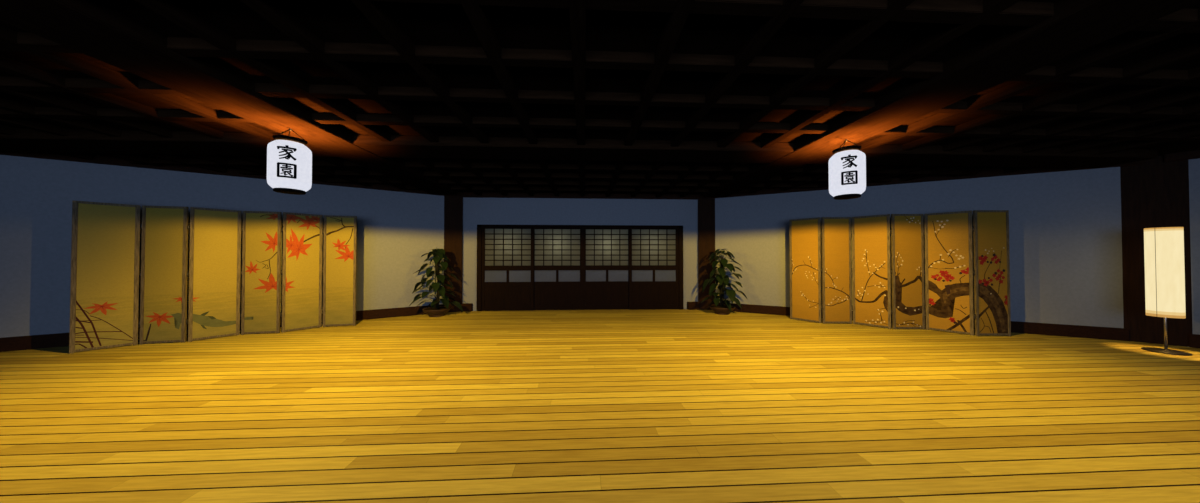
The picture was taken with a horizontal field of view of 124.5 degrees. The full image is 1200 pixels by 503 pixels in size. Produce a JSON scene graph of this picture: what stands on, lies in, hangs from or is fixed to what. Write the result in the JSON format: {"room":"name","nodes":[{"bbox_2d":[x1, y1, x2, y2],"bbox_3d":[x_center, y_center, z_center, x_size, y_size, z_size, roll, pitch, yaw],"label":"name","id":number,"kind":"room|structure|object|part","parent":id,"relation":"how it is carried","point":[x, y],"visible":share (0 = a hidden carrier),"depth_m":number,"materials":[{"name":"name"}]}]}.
{"room":"japanese dojo hall","nodes":[
{"label":"japanese dojo hall","id":0,"kind":"room"},
{"bbox_2d":[0,155,443,337],"bbox_3d":[-6.285,-0.016,5.908,6.781,2.885,0.140,0,-1,-33],"label":"wall","id":1,"kind":"structure","parent":0,"point":[395,229],"depth_m":5.17,"materials":[{"name":"paint"}]},
{"bbox_2d":[0,304,443,351],"bbox_3d":[-6.279,1.326,5.790,6.181,0.198,0.034,0,-1,-33],"label":"baseboard","id":2,"kind":"structure","parent":1,"relation":"attached to","point":[17,343],"depth_m":4.67,"materials":[{"name":"brown wood"}]},
{"bbox_2d":[0,152,456,196],"bbox_3d":[-6.220,-1.402,5.825,6.581,0.115,0.099,0,-1,-33],"label":"trim","id":3,"kind":"structure","parent":1,"relation":"attached to","point":[97,159],"depth_m":5.33,"materials":[{"name":"brown wood"}]},
{"bbox_2d":[444,192,462,311],"bbox_3d":[-3.621,0.007,7.635,0.555,2.884,0.220,0,-1,-18],"label":"pillar","id":4,"kind":"structure","parent":1,"relation":"attached to","point":[453,206],"depth_m":7.56,"materials":[{"name":"brown wood"}]},
{"bbox_2d":[462,197,697,310],"bbox_3d":[-0.437,0.010,7.909,6.040,2.885,0.140,0,-1,-3],"label":"wall","id":5,"kind":"structure","parent":0,"point":[476,211],"depth_m":7.85,"materials":[{"name":"paint"}]},
{"bbox_2d":[460,303,472,311],"bbox_3d":[-3.225,1.354,7.630,0.265,0.190,0.099,0,-1,-3],"label":"baseboard","id":6,"kind":"structure","parent":5,"relation":"attached to","point":[467,307],"depth_m":7.58,"materials":[{"name":"brown wood"}]},
{"bbox_2d":[481,227,533,310],"bbox_3d":[-2.259,0.430,7.740,1.255,2.034,0.038,0,-1,-3],"label":"door","id":7,"kind":"structure","parent":5,"relation":"in","point":[507,253],"depth_m":7.74,"materials":[{"name":"brown wood"}]},
{"bbox_3d":[-2.551,0.606,7.726,0.526,0.280,0.002,0,-1,-3],"label":"pane","id":8,"kind":"part","parent":7,"relation":"part of","materials":[{"name":"glass"}]},
{"bbox_3d":[-1.967,0.606,7.755,0.526,0.280,0.002,0,-1,-3],"label":"pane","id":9,"kind":"part","parent":7,"relation":"part of","materials":[{"name":"paper"}]},
{"bbox_2d":[534,228,582,309],"bbox_3d":[-1.046,0.431,7.849,1.299,2.034,0.050,0,-1,-3],"label":"door","id":10,"kind":"structure","parent":5,"relation":"in","point":[558,252],"depth_m":7.84,"materials":[{"name":"brown wood"}]},
{"bbox_3d":[-1.356,0.607,7.828,0.532,0.280,0.002,0,-1,-3],"label":"pane","id":11,"kind":"part","parent":10,"relation":"part of","materials":[{"name":"paper"}]},
{"bbox_3d":[-0.765,0.607,7.857,0.532,0.280,0.002,0,-1,-3],"label":"pane","id":12,"kind":"part","parent":10,"relation":"part of","materials":[{"name":"paper"}]},
{"bbox_2d":[476,225,682,310],"bbox_3d":[-0.455,0.400,7.857,5.090,2.105,0.150,0,-1,-3],"label":"trim","id":13,"kind":"structure","parent":5,"relation":"attached to","point":[479,227],"depth_m":7.78,"materials":[{"name":"brown wood"}]},
{"bbox_2d":[460,192,699,199],"bbox_3d":[-0.431,-1.376,7.806,5.900,0.115,0.099,0,-1,-3],"label":"trim","id":14,"kind":"structure","parent":5,"relation":"attached to","point":[462,194],"depth_m":7.75,"materials":[{"name":"brown wood"}]},
{"bbox_2d":[583,228,628,309],"bbox_3d":[0.178,0.432,7.905,1.211,2.034,0.038,0,-1,-3],"label":"door","id":15,"kind":"structure","parent":5,"relation":"in","point":[605,250],"depth_m":7.90,"materials":[{"name":"brown wood"}]},
{"bbox_3d":[-0.103,0.608,7.891,0.503,0.280,0.002,0,-1,-3],"label":"pane","id":16,"kind":"part","parent":15,"relation":"part of","materials":[{"name":"paper"}]},
{"bbox_3d":[0.459,0.608,7.919,0.503,0.280,0.002,0,-1,-3],"label":"pane","id":17,"kind":"part","parent":15,"relation":"part of","materials":[{"name":"paper"}]},
{"bbox_2d":[629,228,678,309],"bbox_3d":[1.352,0.432,7.922,1.255,2.034,0.038,0,-1,-3],"label":"door","id":18,"kind":"structure","parent":5,"relation":"in","point":[653,252],"depth_m":7.92,"materials":[{"name":"brown wood"}]},
{"bbox_3d":[1.059,0.608,7.907,0.526,0.280,0.002,0,-1,-3],"label":"pane","id":19,"kind":"part","parent":18,"relation":"part of","materials":[{"name":"paper"}]},
{"bbox_3d":[1.644,0.608,7.936,0.526,0.280,0.002,0,-1,-3],"label":"pane","id":20,"kind":"part","parent":18,"relation":"part of","materials":[{"name":"paper"}]},
{"bbox_2d":[687,302,699,309],"bbox_3d":[2.343,1.358,7.910,0.305,0.190,0.099,0,-1,-3],"label":"baseboard","id":21,"kind":"structure","parent":5,"relation":"attached to","point":[690,305],"depth_m":7.86,"materials":[{"name":"brown wood"}]},
{"bbox_2d":[0,0,1199,196],"bbox_3d":[-0.120,-1.513,1.616,28.000,0.243,15.200,0,-1,-3],"label":"ceiling","id":22,"kind":"structure","parent":0,"point":[709,98],"depth_m":2.77,"materials":[{"name":"brown wood"}]},
{"bbox_2d":[272,128,307,194],"bbox_3d":[-3.444,-1.010,3.510,0.360,0.712,0.361,1,-1,-36],"label":"paper lantern","id":23,"kind":"object","parent":22,"relation":"hanging from","point":[277,138],"visible":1,"depth_m":3.40,"materials":[{"name":"white paper"}]},
{"bbox_2d":[832,139,860,199],"bbox_3d":[2.997,-1.006,3.833,0.360,0.712,0.361,0,-1,30],"label":"paper lantern","id":24,"kind":"object","parent":22,"relation":"hanging from","point":[855,147],"visible":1,"depth_m":3.72,"materials":[{"name":"white paper"}]},
{"bbox_2d":[0,309,1199,502],"bbox_3d":[-0.120,1.431,1.577,28.000,0.120,15.200,0,-1,-3],"label":"floor","id":25,"kind":"structure","parent":0,"point":[614,405],"depth_m":2.70,"materials":[{"name":"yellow wood"}]},
{"bbox_2d":[69,200,356,353],"bbox_3d":[-6.068,0.362,5.311,3.137,2.115,0.210,0,-1,-34],"label":"folding screen","id":26,"kind":"object","parent":25,"relation":"on","point":[105,241],"visible":1,"depth_m":5.04,"materials":[{"name":"gold metal"}]},
{"bbox_3d":[-7.159,0.352,4.579,0.032,2.115,0.534,-1,-1,36],"label":"frame","id":27,"kind":"part","parent":26,"relation":"part of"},
{"bbox_3d":[-7.158,0.352,4.579,0.018,2.055,0.492,-1,-1,36],"label":"panel","id":28,"kind":"part","parent":26,"relation":"part of","materials":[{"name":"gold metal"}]},
{"bbox_3d":[-6.722,0.356,4.871,0.491,2.055,0.017,0,-1,-14],"label":"panel","id":29,"kind":"part","parent":26,"relation":"part of","materials":[{"name":"gold metal"}]},
{"bbox_3d":[-6.723,0.356,4.872,0.533,2.115,0.032,0,-1,-14],"label":"frame","id":30,"kind":"part","parent":26,"relation":"part of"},
{"bbox_3d":[-6.286,0.360,5.165,0.032,2.115,0.534,-1,-1,36],"label":"frame","id":31,"kind":"part","parent":26,"relation":"part of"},
{"bbox_3d":[-6.286,0.360,5.164,0.017,2.055,0.492,-1,-1,36],"label":"panel","id":32,"kind":"part","parent":26,"relation":"part of","materials":[{"name":"gold metal"}]},
{"bbox_3d":[-5.850,0.362,5.457,0.491,2.058,0.017,0,-1,-14],"label":"panel","id":33,"kind":"part","parent":26,"relation":"part of","materials":[{"name":"gold metal"}]},
{"bbox_3d":[-5.850,0.363,5.457,0.533,2.115,0.032,0,-1,-14],"label":"frame","id":34,"kind":"part","parent":26,"relation":"part of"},
{"bbox_3d":[-5.413,0.367,5.750,0.032,2.115,0.534,-1,-1,36],"label":"frame","id":35,"kind":"part","parent":26,"relation":"part of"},
{"bbox_3d":[-5.413,0.366,5.750,0.017,2.058,0.492,-1,-1,36],"label":"panel","id":36,"kind":"part","parent":26,"relation":"part of","materials":[{"name":"gold metal"}]},
{"bbox_3d":[-4.977,0.371,6.042,0.491,2.055,0.017,0,-1,-14],"label":"panel","id":37,"kind":"part","parent":26,"relation":"part of","materials":[{"name":"gold metal"}]},
{"bbox_3d":[-4.977,0.371,6.043,0.533,2.115,0.032,0,-1,-14],"label":"frame","id":38,"kind":"part","parent":26,"relation":"part of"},
{"bbox_2d":[410,248,462,316],"bbox_3d":[-3.646,0.675,7.020,1.057,1.533,0.773,0,-1,-32],"label":"potted plant","id":39,"kind":"object","parent":25,"relation":"on","point":[435,310],"visible":1,"depth_m":6.97,"materials":[{"name":"green plant"}]},
{"bbox_3d":[-3.661,1.356,7.088,0.584,0.172,0.584,0,-1,-3],"label":"pot","id":40,"kind":"part","parent":39,"relation":"part of","materials":[{"name":"ceramic"}]},
{"bbox_3d":[-3.659,0.638,7.098,0.101,1.313,0.097,0,-1,-3],"label":"stem","id":41,"kind":"part","parent":39,"relation":"part of","materials":[{"name":"green plant"}]},
{"bbox_2d":[701,249,746,314],"bbox_3d":[2.883,0.688,7.268,0.859,1.512,0.830,1,-1,-41],"label":"potted plant","id":42,"kind":"object","parent":25,"relation":"on","point":[722,279],"visible":1,"depth_m":7.21,"materials":[{"name":"green plant"}]},
{"bbox_3d":[2.842,0.651,7.364,0.101,1.293,0.097,0,-1,-3],"label":"stem","id":43,"kind":"part","parent":42,"relation":"part of","materials":[{"name":"green plant"}]},
{"bbox_3d":[2.844,1.360,7.355,0.584,0.172,0.584,0,-1,-3],"label":"pot","id":44,"kind":"part","parent":42,"relation":"part of","materials":[{"name":"ceramic"}]},
{"bbox_2d":[789,210,1010,335],"bbox_3d":[5.415,0.369,5.914,3.180,2.115,0.273,0,-1,26],"label":"folding screen","id":45,"kind":"object","parent":25,"relation":"on","point":[948,271],"visible":1,"depth_m":5.79,"materials":[{"name":"gold metal"}]},
{"bbox_3d":[4.224,0.377,6.506,0.017,2.055,0.523,1,-1,-38],"label":"panel","id":46,"kind":"part","parent":45,"relation":"part of","materials":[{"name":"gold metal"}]},
{"bbox_3d":[4.224,0.377,6.507,0.032,2.115,0.565,1,-1,-38],"label":"frame","id":47,"kind":"part","parent":45,"relation":"part of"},
{"bbox_3d":[4.701,0.374,6.270,0.564,2.115,0.032,0,-1,1],"label":"frame","id":48,"kind":"part","parent":45,"relation":"part of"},
{"bbox_3d":[4.701,0.374,6.269,0.522,2.055,0.017,0,-1,1],"label":"panel","id":49,"kind":"part","parent":45,"relation":"part of","materials":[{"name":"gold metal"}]},
{"bbox_3d":[5.176,0.371,6.032,0.018,2.055,0.522,1,-1,-38],"label":"panel","id":50,"kind":"part","parent":45,"relation":"part of","materials":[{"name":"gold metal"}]},
{"bbox_3d":[5.177,0.371,6.033,0.032,2.115,0.564,1,-1,-38],"label":"frame","id":51,"kind":"part","parent":45,"relation":"part of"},
{"bbox_3d":[5.653,0.368,5.796,0.565,2.115,0.032,0,-1,1],"label":"frame","id":52,"kind":"part","parent":45,"relation":"part of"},
{"bbox_3d":[5.653,0.366,5.795,0.523,2.058,0.018,0,-1,1],"label":"panel","id":53,"kind":"part","parent":45,"relation":"part of","materials":[{"name":"gold metal"}]},
{"bbox_3d":[6.129,0.365,5.558,0.018,2.055,0.522,1,-1,-38],"label":"panel","id":54,"kind":"part","parent":45,"relation":"part of","materials":[{"name":"gold metal"}]},
{"bbox_3d":[6.130,0.365,5.558,0.032,2.115,0.564,1,-1,-38],"label":"frame","id":55,"kind":"part","parent":45,"relation":"part of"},
{"bbox_3d":[6.606,0.362,5.321,0.564,2.115,0.032,0,-1,1],"label":"frame","id":56,"kind":"part","parent":45,"relation":"part of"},
{"bbox_3d":[6.606,0.362,5.320,0.522,2.055,0.018,0,-1,1],"label":"panel","id":57,"kind":"part","parent":45,"relation":"part of","materials":[{"name":"gold metal"}]},
{"bbox_2d":[1141,227,1191,355],"bbox_3d":[7.927,0.537,4.432,0.352,1.742,0.352,0,-1,-31],"label":"floor lamp","id":58,"kind":"object","parent":25,"relation":"on","point":[1163,246],"visible":1,"depth_m":4.37,"materials":[{"name":"paper"}]},
{"bbox_3d":[7.927,0.273,4.435,0.274,1.120,0.274,0,-1,-31],"label":"lamp shade","id":59,"kind":"part","parent":58,"relation":"part of","materials":[{"name":"paper"}]},
{"bbox_2d":[715,167,1123,327],"bbox_3d":[5.582,-0.008,6.504,6.781,2.885,0.140,0,-1,27],"label":"wall","id":60,"kind":"structure","parent":0,"point":[1065,227],"depth_m":5.52,"materials":[{"name":"paint"}]},
{"bbox_2d":[698,194,715,309],"bbox_3d":[2.758,0.011,7.955,0.555,2.884,0.220,0,-1,12],"label":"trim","id":61,"kind":"structure","parent":60,"relation":"attached to","point":[706,207],"depth_m":7.87,"materials":[{"name":"brown wood"}]},
{"bbox_2d":[719,302,1128,340],"bbox_3d":[5.586,1.334,6.385,6.181,0.198,0.034,0,-1,27],"label":"baseboard","id":62,"kind":"structure","parent":60,"relation":"attached to","point":[1093,332],"depth_m":5.33,"materials":[{"name":"brown wood"}]},
{"bbox_2d":[703,160,1145,198],"bbox_3d":[5.527,-1.394,6.415,6.581,0.115,0.099,0,-1,27],"label":"trim","id":63,"kind":"structure","parent":60,"relation":"attached to","point":[993,172],"depth_m":5.97,"materials":[{"name":"brown wood"}]},
{"bbox_2d":[1120,155,1192,346],"bbox_3d":[8.589,-0.028,4.923,0.570,2.884,0.220,-1,-1,42],"label":"pillar","id":64,"kind":"structure","parent":60,"relation":"attached to","point":[1154,193],"depth_m":4.87,"materials":[{"name":"brown wood"}]},
{"bbox_2d":[1188,158,1199,346],"bbox_3d":[10.449,-0.065,2.112,0.140,2.885,6.718,0,-1,-33],"label":"wall","id":65,"kind":"structure","parent":0,"point":[1194,164],"depth_m":4.63,"materials":[{"name":"paint"}]},
{"bbox_2d":[1164,150,1199,161],"bbox_3d":[10.375,-1.451,2.023,0.099,0.115,6.618,0,-1,-33],"label":"trim","id":66,"kind":"structure","parent":65,"relation":"attached to","point":[1195,154],"depth_m":4.67,"materials":[{"name":"brown wood"}]},
{"bbox_2d":[1188,334,1199,347],"bbox_3d":[10.443,1.276,1.942,0.034,0.198,6.468,0,-1,-33],"label":"baseboard","id":67,"kind":"structure","parent":65,"relation":"attached to","point":[1194,339],"depth_m":4.62,"materials":[{"name":"brown wood"}]}
]}

